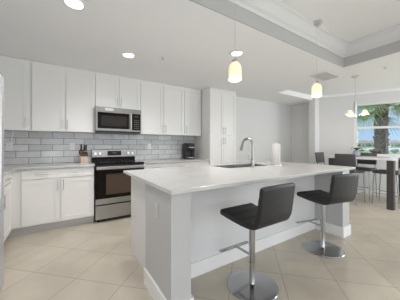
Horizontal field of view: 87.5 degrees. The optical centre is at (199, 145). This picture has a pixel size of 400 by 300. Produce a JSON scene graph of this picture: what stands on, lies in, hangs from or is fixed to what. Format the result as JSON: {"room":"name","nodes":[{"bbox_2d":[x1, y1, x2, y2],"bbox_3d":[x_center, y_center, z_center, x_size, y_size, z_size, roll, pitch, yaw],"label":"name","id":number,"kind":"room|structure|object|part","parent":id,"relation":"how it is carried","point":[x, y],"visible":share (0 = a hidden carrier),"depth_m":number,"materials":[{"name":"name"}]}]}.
{"room":"kitchen","nodes":[
{"label":"kitchen","id":0,"kind":"room"},
{"bbox_2d":[16,96,290,164],"bbox_3d":[-0.252,-0.050,4.787,7.600,2.500,0.500,0,0,-33],"label":"wall","id":1,"kind":"structure","parent":0,"point":[265,123],"depth_m":5.75,"materials":[{"name":"grey paint"}]},
{"bbox_2d":[0,55,33,131],"bbox_3d":[-2.719,-0.728,3.026,0.461,1.016,0.335,0,0,-33],"label":"upper cabinet","id":2,"kind":"object","parent":1,"relation":"attached to","point":[16,72],"visible":0.98,"depth_m":2.97,"materials":[{"name":"white paint"}]},
{"bbox_3d":[-2.653,-1.221,2.925,0.461,0.030,0.025,0,0,-33],"label":"trim","id":3,"kind":"part","parent":2,"relation":"part of","materials":[{"name":"white paint"}]},
{"bbox_2d":[32,61,94,132],"bbox_3d":[-2.174,-0.728,3.381,0.835,1.016,0.335,0,0,-33],"label":"upper cabinet","id":4,"kind":"object","parent":1,"relation":"attached to","point":[63,98],"visible":0.99,"depth_m":3.25,"materials":[{"name":"white paint"}]},
{"bbox_3d":[-2.284,-0.715,3.167,0.412,0.982,0.020,0,0,-33],"label":"door","id":5,"kind":"part","parent":4,"relation":"part of","materials":[{"name":"white paint"}]},
{"bbox_3d":[-2.108,-1.221,3.279,0.835,0.030,0.025,0,0,-33],"label":"trim","id":6,"kind":"part","parent":4,"relation":"part of","materials":[{"name":"white paint"}]},
{"bbox_3d":[-1.933,-0.715,3.395,0.412,0.982,0.020,0,0,-33],"label":"door","id":7,"kind":"part","parent":4,"relation":"part of","materials":[{"name":"white paint"}]},
{"bbox_2d":[4,131,193,164],"bbox_3d":[-1.709,0.030,3.892,3.760,0.511,0.012,0,0,-33],"label":"backsplash","id":8,"kind":"structure","parent":1,"relation":"attached to","point":[28,147],"depth_m":3.59,"materials":[{"name":"grey tile"}]},
{"bbox_2d":[6,143,12,150],"bbox_3d":[-2.858,0.015,3.131,0.076,0.120,0.009,0,0,-33],"label":"wall outlet","id":9,"kind":"object","parent":8,"relation":"attached to","point":[8,148],"visible":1,"depth_m":3.13,"materials":[{"name":"white plastic"}]},
{"bbox_2d":[69,143,74,149],"bbox_3d":[-2.185,0.015,3.569,0.076,0.120,0.009,0,0,-33],"label":"wall outlet","id":10,"kind":"object","parent":8,"relation":"attached to","point":[71,145],"visible":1,"depth_m":3.57,"materials":[{"name":"white plastic"}]},
{"bbox_2d":[95,72,140,109],"bbox_3d":[-1.504,-0.943,3.817,0.760,0.586,0.335,0,0,-33],"label":"upper cabinet","id":11,"kind":"object","parent":1,"relation":"attached to","point":[113,91],"visible":0.87,"depth_m":3.68,"materials":[{"name":"white paint"}]},
{"bbox_3d":[-1.599,-0.930,3.613,0.374,0.552,0.020,0,0,-33],"label":"door","id":12,"kind":"part","parent":11,"relation":"part of","materials":[{"name":"white paint"}]},
{"bbox_2d":[95,106,140,134],"bbox_3d":[-1.487,-0.434,3.767,0.758,0.430,0.434,0,0,-33],"label":"microwave","id":13,"kind":"object","parent":11,"relation":"attached to","point":[108,120],"visible":0.98,"depth_m":3.61,"materials":[{"name":"silver metal"}]},
{"bbox_3d":[-1.471,-0.425,3.573,0.505,0.270,0.005,0,0,-33],"label":"door glass","id":14,"kind":"part","parent":13,"relation":"part of","materials":[{"name":"black glass"}]},
{"bbox_3d":[-1.226,-0.430,3.707,0.022,0.280,0.048,0,0,-33],"label":"handle","id":15,"kind":"part","parent":13,"relation":"part of","materials":[{"name":"silver metal"}]},
{"bbox_3d":[-1.153,-0.422,3.780,0.150,0.295,0.005,0,0,-33],"label":"control panel","id":16,"kind":"part","parent":13,"relation":"part of","materials":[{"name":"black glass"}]},
{"bbox_3d":[-1.438,-1.221,3.716,0.760,0.030,0.025,0,0,-33],"label":"trim","id":17,"kind":"part","parent":11,"relation":"part of","materials":[{"name":"white paint"}]},
{"bbox_3d":[-1.279,-0.930,3.821,0.374,0.552,0.020,0,0,-33],"label":"door","id":18,"kind":"part","parent":11,"relation":"part of","materials":[{"name":"white paint"}]},
{"bbox_2d":[136,80,184,135],"bbox_3d":[-0.791,-0.728,4.280,0.936,1.016,0.335,0,0,-33],"label":"upper cabinet","id":19,"kind":"object","parent":1,"relation":"attached to","point":[161,105],"visible":0.99,"depth_m":4.14,"materials":[{"name":"white paint"}]},
{"bbox_3d":[-0.923,-0.715,4.052,0.462,0.982,0.020,0,0,-33],"label":"door","id":20,"kind":"part","parent":19,"relation":"part of","materials":[{"name":"white paint"}]},
{"bbox_3d":[-0.726,-1.221,4.179,0.936,0.030,0.025,0,0,-33],"label":"trim","id":21,"kind":"part","parent":19,"relation":"part of","materials":[{"name":"white paint"}]},
{"bbox_3d":[-0.530,-0.715,4.308,0.462,0.982,0.020,0,0,-33],"label":"door","id":22,"kind":"part","parent":19,"relation":"part of","materials":[{"name":"white paint"}]},
{"bbox_2d":[182,87,200,135],"bbox_3d":[-0.224,-0.728,4.650,0.415,1.016,0.335,0,0,-33],"label":"upper cabinet","id":23,"kind":"object","parent":1,"relation":"attached to","point":[192,97],"visible":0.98,"depth_m":4.54,"materials":[{"name":"white paint"}]},
{"bbox_2d":[236,153,308,155],"bbox_3d":[1.945,0.242,5.501,2.600,0.055,0.700,0,0,-33],"label":"trim","id":24,"kind":"structure","parent":1,"relation":"attached to","point":[262,154],"depth_m":5.90,"materials":[{"name":"grey paint"}]},
{"bbox_2d":[0,0,399,105],"bbox_3d":[3.043,-1.495,1.741,9.800,0.510,9.200,0,0,-33],"label":"ceiling","id":25,"kind":"structure","parent":0,"point":[196,42],"depth_m":2.67,"materials":[{"name":"paint"}]},
{"bbox_2d":[62,0,85,10],"bbox_3d":[-1.093,-1.235,1.818,0.184,0.010,0.184,0,0,-33],"label":"recessed light","id":26,"kind":"object","parent":25,"relation":"in","point":[79,5],"visible":1,"depth_m":1.82,"materials":[{"name":"white plastic"}]},
{"bbox_2d":[121,52,135,57],"bbox_3d":[-0.978,-1.235,2.860,0.184,0.010,0.184,0,0,-33],"label":"recessed light","id":27,"kind":"object","parent":25,"relation":"in","point":[124,54],"visible":1,"depth_m":2.85,"materials":[{"name":"white plastic"}]},
{"bbox_2d":[230,50,243,56],"bbox_3d":[0.492,-1.235,2.801,0.184,0.010,0.184,0,0,-33],"label":"recessed light","id":28,"kind":"object","parent":25,"relation":"in","point":[235,53],"visible":1,"depth_m":2.79,"materials":[{"name":"white plastic"}]},
{"bbox_2d":[190,0,399,67],"bbox_3d":[1.681,-1.315,1.121,3.400,0.149,3.045,0,0,-33],"label":"trim","id":29,"kind":"structure","parent":25,"relation":"attached to","point":[226,8],"depth_m":2.52,"materials":[{"name":"grey paint"}]},
{"bbox_2d":[228,0,399,57],"bbox_3d":[1.681,-1.474,1.121,3.400,0.169,3.045,0,0,-33],"label":"trim","id":30,"kind":"structure","parent":25,"relation":"attached to","point":[276,12],"depth_m":2.70,"materials":[{"name":"white paint"}]},
{"bbox_2d":[310,72,338,80],"bbox_3d":[2.227,-1.234,3.728,0.440,0.012,0.280,0,0,-33],"label":"ceiling vent","id":31,"kind":"object","parent":25,"relation":"in","point":[323,76],"visible":0.96,"depth_m":3.71,"materials":[{"name":"white metal"}]},
{"bbox_2d":[346,75,368,117],"bbox_3d":[3.024,-0.950,4.059,0.372,0.820,0.377,0,0,-33],"label":"chandelier","id":32,"kind":"object","parent":25,"relation":"hanging from","point":[364,112],"visible":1,"depth_m":4.04,"materials":[{"name":"white glass"}]},
{"bbox_2d":[0,193,399,299],"bbox_3d":[3.014,1.260,1.603,9.600,0.120,9.400,0,0,-33],"label":"floor","id":33,"kind":"structure","parent":0,"point":[95,260],"depth_m":2.09,"materials":[{"name":"tile"}]},
{"bbox_2d":[0,72,3,291],"bbox_3d":[-1.649,0.307,1.147,0.817,1.785,0.890,0,0,-33],"label":"refrigerator","id":34,"kind":"object","parent":33,"relation":"on","point":[1,77],"visible":1,"depth_m":1.64,"materials":[{"name":"silver metal"}]},
{"bbox_3d":[-1.359,-0.025,1.391,0.064,0.750,0.024,0,0,-33],"label":"handle","id":35,"kind":"part","parent":34,"relation":"part of","materials":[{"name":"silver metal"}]},
{"bbox_3d":[-1.387,0.811,1.317,0.069,0.647,0.890,0,0,-33],"label":"freezer drawer","id":36,"kind":"part","parent":34,"relation":"part of","materials":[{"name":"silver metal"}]},
{"bbox_3d":[-1.509,-0.037,1.504,0.069,1.035,0.443,0,0,-33],"label":"door","id":37,"kind":"part","parent":34,"relation":"part of","materials":[{"name":"silver metal"}]},
{"bbox_2d":[2,172,11,240],"bbox_3d":[-2.346,0.758,2.042,0.664,0.884,1.262,0,0,-33],"label":"base cabinet","id":38,"kind":"object","parent":33,"relation":"on","point":[7,178],"visible":0.67,"depth_m":2.49,"materials":[{"name":"white paint"}]},
{"bbox_3d":[-2.248,0.392,2.409,0.020,0.127,0.563,0,0,-33],"label":"drawer","id":39,"kind":"part","parent":38,"relation":"part of","materials":[{"name":"white paint"}]},
{"bbox_3d":[-2.248,0.770,2.409,0.020,0.610,0.563,0,0,-33],"label":"door","id":40,"kind":"part","parent":38,"relation":"part of","materials":[{"name":"white paint"}]},
{"bbox_2d":[4,162,94,174],"bbox_3d":[-2.115,0.301,2.529,1.584,0.030,1.827,0,0,-33],"label":"countertop","id":41,"kind":"structure","parent":38,"relation":"on","point":[7,168],"depth_m":3.02,"materials":[{"name":"white stone"}]},
{"bbox_2d":[79,150,87,162],"bbox_3d":[-1.967,0.178,3.528,0.110,0.215,0.151,0,0,-41],"label":"knife block","id":42,"kind":"object","parent":41,"relation":"on","point":[83,156],"visible":0.92,"depth_m":3.48,"materials":[{"name":"brown wood"}]},
{"bbox_2d":[8,166,93,236],"bbox_3d":[-2.209,0.758,3.185,1.011,0.884,0.626,0,0,-33],"label":"base cabinet","id":43,"kind":"object","parent":33,"relation":"on","point":[51,198],"visible":0.98,"depth_m":2.95,"materials":[{"name":"white paint"}]},
{"bbox_3d":[-2.185,0.770,2.885,0.426,0.610,0.020,0,0,-33],"label":"door","id":44,"kind":"part","parent":43,"relation":"part of","materials":[{"name":"white paint"}]},
{"bbox_3d":[-2.004,0.392,3.003,0.860,0.127,0.020,0,0,-33],"label":"drawer","id":45,"kind":"part","parent":43,"relation":"part of","materials":[{"name":"white paint"}]},
{"bbox_3d":[-1.822,0.770,3.122,0.426,0.610,0.020,0,0,-33],"label":"door","id":46,"kind":"part","parent":43,"relation":"part of","materials":[{"name":"white paint"}]},
{"bbox_2d":[91,149,144,221],"bbox_3d":[-1.438,0.632,3.646,0.756,1.135,0.686,0,0,-33],"label":"range","id":47,"kind":"object","parent":33,"relation":"on","point":[112,187],"visible":0.89,"depth_m":3.38,"materials":[{"name":"silver metal"}]},
{"bbox_3d":[-1.290,1.040,3.419,0.756,0.210,0.040,0,0,-33],"label":"storage drawer","id":48,"kind":"part","parent":47,"relation":"part of","materials":[{"name":"metal"}]},
{"bbox_3d":[-1.290,0.873,3.419,0.756,0.085,0.040,0,0,-33],"label":"door panel","id":49,"kind":"part","parent":47,"relation":"part of","materials":[{"name":"metal"}]},
{"bbox_3d":[-1.605,0.140,3.903,0.756,0.149,0.072,0,0,-33],"label":"control panel","id":50,"kind":"part","parent":47,"relation":"part of","materials":[{"name":"metal"}]},
{"bbox_3d":[-1.584,0.138,3.870,0.240,0.085,0.004,0,0,-33],"label":"clock panel","id":51,"kind":"part","parent":47,"relation":"part of","materials":[{"name":"black glass"}]},
{"bbox_2d":[92,160,143,165],"bbox_3d":[-1.433,0.291,3.637,0.756,0.027,0.560,0,0,-33],"label":"cooktop","id":52,"kind":"object","parent":47,"relation":"in","point":[97,162],"depth_m":3.48,"materials":[{"name":"black glass"}]},
{"bbox_3d":[-1.291,0.574,3.420,0.756,0.508,0.038,0,0,-33],"label":"oven door","id":53,"kind":"part","parent":47,"relation":"part of","materials":[{"name":"black glass"}]},
{"bbox_3d":[-1.292,0.312,3.422,0.756,0.014,0.032,0,0,-33],"label":"trim","id":54,"kind":"part","parent":47,"relation":"part of","materials":[{"name":"silver metal"}]},
{"bbox_3d":[-1.266,0.347,3.381,0.746,0.050,0.055,0,0,-33],"label":"handle","id":55,"kind":"part","parent":47,"relation":"part of","materials":[{"name":"metal"}]},
{"bbox_2d":[144,162,189,168],"bbox_3d":[-0.736,0.758,4.143,0.933,0.884,0.626,0,0,-33],"label":"base cabinet","id":56,"kind":"object","parent":33,"relation":"on","point":[174,164],"visible":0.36,"depth_m":3.90,"materials":[{"name":"white paint"}]},
{"bbox_2d":[137,158,209,163],"bbox_3d":[-0.548,0.301,4.271,1.404,0.030,0.617,0,0,-33],"label":"countertop","id":57,"kind":"structure","parent":56,"relation":"on","point":[151,161],"depth_m":4.04,"materials":[{"name":"white stone"}]},
{"bbox_2d":[180,143,194,158],"bbox_3d":[-0.262,0.114,4.559,0.286,0.345,0.312,0,0,-33],"label":"coffee maker","id":58,"kind":"object","parent":57,"relation":"on","point":[187,148],"visible":1,"depth_m":4.53,"materials":[{"name":"black plastic"}]},
{"bbox_2d":[190,161,208,165],"bbox_3d":[-0.151,0.758,4.524,0.458,0.884,0.626,0,0,-33],"label":"base cabinet","id":59,"kind":"object","parent":33,"relation":"on","point":[195,163],"visible":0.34,"depth_m":4.29,"materials":[{"name":"white paint"}]},
{"bbox_2d":[195,87,235,164],"bbox_3d":[0.363,-0.018,4.840,0.738,2.436,0.653,0,0,-33],"label":"pantry cabinet","id":60,"kind":"object","parent":33,"relation":"on","point":[216,142],"visible":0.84,"depth_m":4.57,"materials":[{"name":"white paint"}]},
{"bbox_3d":[0.362,-0.716,4.506,0.365,0.974,0.020,0,0,-33],"label":"door","id":61,"kind":"part","parent":60,"relation":"part of","materials":[{"name":"white paint"}]},
{"bbox_3d":[0.362,0.438,4.506,0.365,1.278,0.020,0,0,-33],"label":"door","id":62,"kind":"part","parent":60,"relation":"part of","materials":[{"name":"white paint"}]},
{"bbox_3d":[0.517,-1.221,4.604,0.738,0.030,0.027,0,0,-33],"label":"trim","id":63,"kind":"part","parent":60,"relation":"part of","materials":[{"name":"white paint"}]},
{"bbox_3d":[0.670,-0.716,4.707,0.363,0.974,0.020,0,0,-33],"label":"door","id":64,"kind":"part","parent":60,"relation":"part of","materials":[{"name":"white paint"}]},
{"bbox_3d":[0.670,0.438,4.707,0.363,1.278,0.020,0,0,-33],"label":"door","id":65,"kind":"part","parent":60,"relation":"part of","materials":[{"name":"white paint"}]},
{"bbox_2d":[131,170,350,299],"bbox_3d":[0.599,0.758,2.608,2.682,0.884,1.201,0,0,-33],"label":"kitchen island","id":66,"kind":"object","parent":33,"relation":"on","point":[190,231],"visible":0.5,"depth_m":2.02,"materials":[{"name":"white paint"}]},
{"bbox_3d":[-0.605,0.758,2.136,0.024,0.884,0.640,0,0,-33],"label":"panel","id":67,"kind":"part","parent":66,"relation":"part of","materials":[{"name":"white paint"}]},
{"bbox_2d":[154,202,158,219],"bbox_3d":[-0.336,0.500,1.607,0.008,0.120,0.076,0,0,-33],"label":"wall outlet","id":68,"kind":"object","parent":66,"relation":"attached to","point":[156,205],"visible":1,"depth_m":1.59,"materials":[{"name":"grey plastic"}]},
{"bbox_2d":[123,161,355,194],"bbox_3d":[0.605,0.301,2.612,2.717,0.030,1.290,0,0,-33],"label":"island countertop","id":69,"kind":"structure","parent":66,"relation":"on","point":[174,180],"depth_m":2.08,"materials":[{"name":"white stone"}]},
{"bbox_2d":[216,164,265,167],"bbox_3d":[0.594,0.396,3.029,0.798,0.209,0.408,0,0,-33],"label":"sink","id":70,"kind":"object","parent":69,"relation":"in","point":[235,165],"visible":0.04,"depth_m":3.24,"materials":[{"name":"metal"}]},
{"bbox_2d":[240,138,254,167],"bbox_3d":[0.624,0.088,2.830,0.096,0.395,0.264,0,0,-33],"label":"kitchen faucet","id":71,"kind":"object","parent":69,"relation":"on","point":[245,139],"visible":1,"depth_m":2.75,"materials":[{"name":"silver metal"}]},
{"bbox_3d":[0.644,0.038,2.834,0.032,0.295,0.219,0,0,-33],"label":"spout","id":72,"kind":"part","parent":71,"relation":"part of","materials":[{"name":"silver metal"}]},
{"bbox_3d":[1.139,0.107,3.127,0.165,0.358,0.164,0,0,-33],"label":"paper towel holder","id":73,"kind":"object","parent":69,"relation":"on","visible":0},
{"bbox_2d":[272,144,279,163],"bbox_3d":[1.139,0.121,3.127,0.120,0.300,0.120,0,0,-33],"label":"paper towel roll","id":74,"kind":"object","parent":73,"relation":"on","point":[275,147],"visible":0.96,"depth_m":3.08,"materials":[{"name":"white paper"}]},
{"bbox_3d":[0.779,1.135,2.332,2.682,0.130,0.541,0,0,-33],"label":"baseboard","id":75,"kind":"part","parent":66,"relation":"part of","materials":[{"name":"white paint"}]},
{"bbox_3d":[0.675,0.758,2.491,2.340,0.884,0.160,0,0,-33],"label":"knee panel","id":76,"kind":"part","parent":66,"relation":"part of","materials":[{"name":"white paint"}]},
{"bbox_2d":[219,182,294,299],"bbox_3d":[0.463,0.747,1.773,0.432,0.906,0.513,0,0,-33],"label":"bar stool","id":77,"kind":"object","parent":33,"relation":"on","point":[275,202],"visible":1,"depth_m":1.68,"materials":[{"name":"black leather"}]},
{"bbox_3d":[0.388,0.944,1.889,0.024,0.012,0.171,0,0,-33],"label":"footrest arm","id":78,"kind":"part","parent":77,"relation":"part of","materials":[{"name":"silver metal"}]},
{"bbox_2d":[315,152,324,164],"bbox_3d":[3.220,0.684,5.245,0.410,1.034,0.479,0,0,-33],"label":"counter chair","id":79,"kind":"object","parent":33,"relation":"on","point":[319,156],"visible":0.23,"depth_m":5.38,"materials":[{"name":"silver metal"}]},
{"bbox_2d":[295,173,358,257],"bbox_3d":[1.443,0.747,2.411,0.432,0.906,0.513,0,0,-21],"label":"bar stool","id":80,"kind":"object","parent":33,"relation":"on","point":[343,187],"visible":1,"depth_m":2.30,"materials":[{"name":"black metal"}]},
{"bbox_2d":[335,154,365,205],"bbox_3d":[3.167,0.684,4.429,0.479,1.034,0.410,0,0,-33],"label":"counter chair","id":81,"kind":"object","parent":33,"relation":"on","point":[349,160],"visible":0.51,"depth_m":4.30,"materials":[{"name":"grey fabric"}]},
{"bbox_3d":[2.995,0.302,4.317,0.069,0.269,0.380,0,0,-33],"label":"backrest","id":82,"kind":"part","parent":81,"relation":"part of","materials":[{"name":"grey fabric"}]},
{"bbox_3d":[3.188,0.537,4.442,0.410,0.055,0.410,0,0,-33],"label":"seat","id":83,"kind":"part","parent":81,"relation":"part of","materials":[{"name":"grey fabric"}]},
{"bbox_3d":[3.448,0.880,4.389,0.053,0.641,0.024,0,0,-6],"label":"leg","id":84,"kind":"part","parent":81,"relation":"part of","materials":[{"name":"silver metal"}]},
{"bbox_2d":[328,156,399,210],"bbox_3d":[3.601,0.720,4.550,0.840,0.960,1.140,0,0,-33],"label":"dining table","id":85,"kind":"object","parent":33,"relation":"on","point":[390,161],"visible":0.49,"depth_m":3.92,"materials":[{"name":"white"}]},
{"bbox_3d":[3.027,0.740,4.791,0.104,0.920,0.104,0,0,-33],"label":"leg","id":86,"kind":"part","parent":85,"relation":"part of","materials":[{"name":"grey wood"}]},
{"bbox_2d":[351,148,365,156],"bbox_3d":[3.532,0.141,4.632,0.308,0.198,0.222,0,0,-19],"label":"potted plant","id":87,"kind":"object","parent":85,"relation":"on","point":[356,151],"visible":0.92,"depth_m":4.61,"materials":[{"name":"green plant"}]},
{"bbox_3d":[3.589,0.740,3.928,0.104,0.920,0.104,0,0,-33],"label":"leg","id":88,"kind":"part","parent":85,"relation":"part of","materials":[{"name":"grey wood"}]},
{"bbox_3d":[4.175,0.740,4.309,0.104,0.920,0.104,0,0,-33],"label":"leg","id":89,"kind":"part","parent":85,"relation":"part of","materials":[{"name":"grey wood"}]},
{"bbox_2d":[356,153,376,200],"bbox_3d":[3.778,0.684,4.838,0.479,1.034,0.410,0,0,-33],"label":"counter chair","id":90,"kind":"object","parent":33,"relation":"on","point":[359,161],"visible":0.7,"depth_m":4.81,"materials":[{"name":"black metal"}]},
{"bbox_3d":[3.757,0.537,4.824,0.410,0.055,0.410,0,0,-33],"label":"seat","id":91,"kind":"part","parent":90,"relation":"part of","materials":[{"name":"grey fabric"}]},
{"bbox_3d":[3.950,0.302,4.950,0.069,0.269,0.380,0,0,-33],"label":"backrest","id":92,"kind":"part","parent":90,"relation":"part of","materials":[{"name":"grey fabric"}]},
{"bbox_2d":[372,161,399,208],"bbox_3d":[3.855,0.684,4.243,0.410,1.034,0.479,0,0,-33],"label":"counter chair","id":93,"kind":"object","parent":33,"relation":"on","point":[380,171],"visible":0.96,"depth_m":4.24,"materials":[{"name":"silver metal"}]},
{"bbox_3d":[3.581,0.880,4.321,0.054,0.641,0.023,0,0,30],"label":"leg","id":94,"kind":"part","parent":93,"relation":"part of","materials":[{"name":"silver metal"}]},
{"bbox_3d":[3.894,0.880,4.525,0.024,0.641,0.053,0,0,-6],"label":"leg","id":95,"kind":"part","parent":93,"relation":"part of","materials":[{"name":"silver metal"}]},
{"bbox_3d":[3.841,0.537,4.265,0.410,0.055,0.410,0,0,-33],"label":"seat","id":96,"kind":"part","parent":93,"relation":"part of","materials":[{"name":"grey fabric"}]},
{"bbox_3d":[3.791,0.880,4.001,0.024,0.641,0.063,0,0,-16],"label":"leg","id":97,"kind":"part","parent":93,"relation":"part of","materials":[{"name":"silver metal"}]},
{"bbox_2d":[279,0,399,41],"bbox_3d":[1.681,-1.655,1.121,3.400,0.190,3.045,0,0,-33],"label":"ceiling","id":98,"kind":"structure","parent":0,"point":[350,20],"depth_m":2.48,"materials":[{"name":"white paint"}]},
{"bbox_2d":[228,57,241,81],"bbox_3d":[0.318,-1.077,1.895,0.136,0.966,0.136,0,0,-33],"label":"pendant lamp","id":99,"kind":"object","parent":98,"relation":"hanging from","point":[235,71],"visible":1,"depth_m":1.85,"materials":[{"name":"white glass"}]},
{"bbox_2d":[311,20,322,96],"bbox_3d":[1.479,-1.092,2.650,0.136,0.934,0.136,0,0,-33],"label":"pendant lamp","id":100,"kind":"object","parent":98,"relation":"hanging from","point":[316,91],"visible":0.96,"depth_m":2.62,"materials":[{"name":"white glass"}]},
{"bbox_3d":[1.479,-0.705,2.650,0.117,0.157,0.117,0,0,-33],"label":"lamp shade","id":101,"kind":"part","parent":100,"relation":"part of","materials":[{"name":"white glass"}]},
{"bbox_3d":[1.479,-1.171,2.650,0.003,0.710,0.003,0,0,-33],"label":"cord","id":102,"kind":"part","parent":100,"relation":"part of","materials":[{"name":"silver metal"}]},
{"bbox_2d":[291,91,399,190],"bbox_3d":[4.951,-0.110,4.833,5.369,2.620,0.821,0,0,35],"label":"wall","id":103,"kind":"structure","parent":0,"point":[320,124],"depth_m":5.63,"materials":[{"name":"grey paint"}]},
{"bbox_2d":[319,88,399,97],"bbox_3d":[5.261,-1.329,4.585,4.600,0.059,0.049,0,0,30],"label":"trim","id":104,"kind":"structure","parent":103,"relation":"attached to","point":[391,89],"depth_m":5.24,"materials":[{"name":"paint"}]},
{"bbox_2d":[354,101,399,156],"bbox_3d":[4.822,-0.394,4.899,2.055,1.337,0.180,0,0,30],"label":"window","id":105,"kind":"structure","parent":103,"relation":"in","point":[388,102],"depth_m":5.17,"materials":[{"name":"white paint"}]},
{"bbox_3d":[4.837,-0.452,4.926,1.845,0.056,0.060,0,0,30],"label":"meeting rail","id":106,"kind":"part","parent":105,"relation":"part of","materials":[{"name":"white paint"}]},
{"bbox_2d":[357,188,397,195],"bbox_3d":[4.950,1.135,4.819,5.362,0.130,0.389,0,0,34],"label":"baseboard","id":107,"kind":"structure","parent":103,"relation":"attached to","point":[382,192],"depth_m":5.18,"materials":[{"name":"white paint"}]},
{"label":"outside","id":108,"kind":"structure","parent":0,"visible":0},
{"bbox_3d":[197.557,1.500,241.879,244.990,0.400,470.000,0,0,-33],"label":"bank","id":109,"kind":"object","parent":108,"visible":0},
{"bbox_2d":[357,140,372,146],"bbox_3d":[173.139,-2.250,222.000,16.000,7.100,9.000,0,0,8],"label":"house","id":110,"kind":"structure","parent":109,"relation":"on","point":[362,143],"depth_m":218.42,"materials":[{"name":"beige paint"}]},
{"bbox_2d":[388,140,399,146],"bbox_3d":[205.005,-2.250,222.000,16.000,7.100,9.000,0,0,-7],"label":"house","id":111,"kind":"structure","parent":109,"relation":"on","point":[392,143],"depth_m":218.00,"materials":[{"name":"beige paint"}]},
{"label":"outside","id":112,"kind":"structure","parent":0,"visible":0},
{"bbox_2d":[360,148,399,150],"bbox_3d":[77.510,1.600,110.084,99.990,0.200,280.000,0,0,-33],"label":"lake","id":113,"kind":"structure","parent":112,"point":[362,148],"depth_m":112.00,"materials":[{"name":"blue liquid"}]},
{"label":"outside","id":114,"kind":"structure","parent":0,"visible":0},
{"bbox_2d":[360,150,399,153],"bbox_3d":[23.417,1.435,39.097,68.100,0.230,200.000,0,0,-33],"label":"lawn","id":115,"kind":"structure","parent":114,"point":[365,151],"depth_m":40.57,"materials":[{"name":"green plant"}]},
{"bbox_2d":[357,103,399,153],"bbox_3d":[6.978,-0.728,8.026,2.980,4.096,2.806,0,0,19],"label":"palm tree","id":116,"kind":"object","parent":115,"relation":"on","point":[381,140],"visible":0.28,"depth_m":7.89,"materials":[{"name":"green plant"}]}
]}

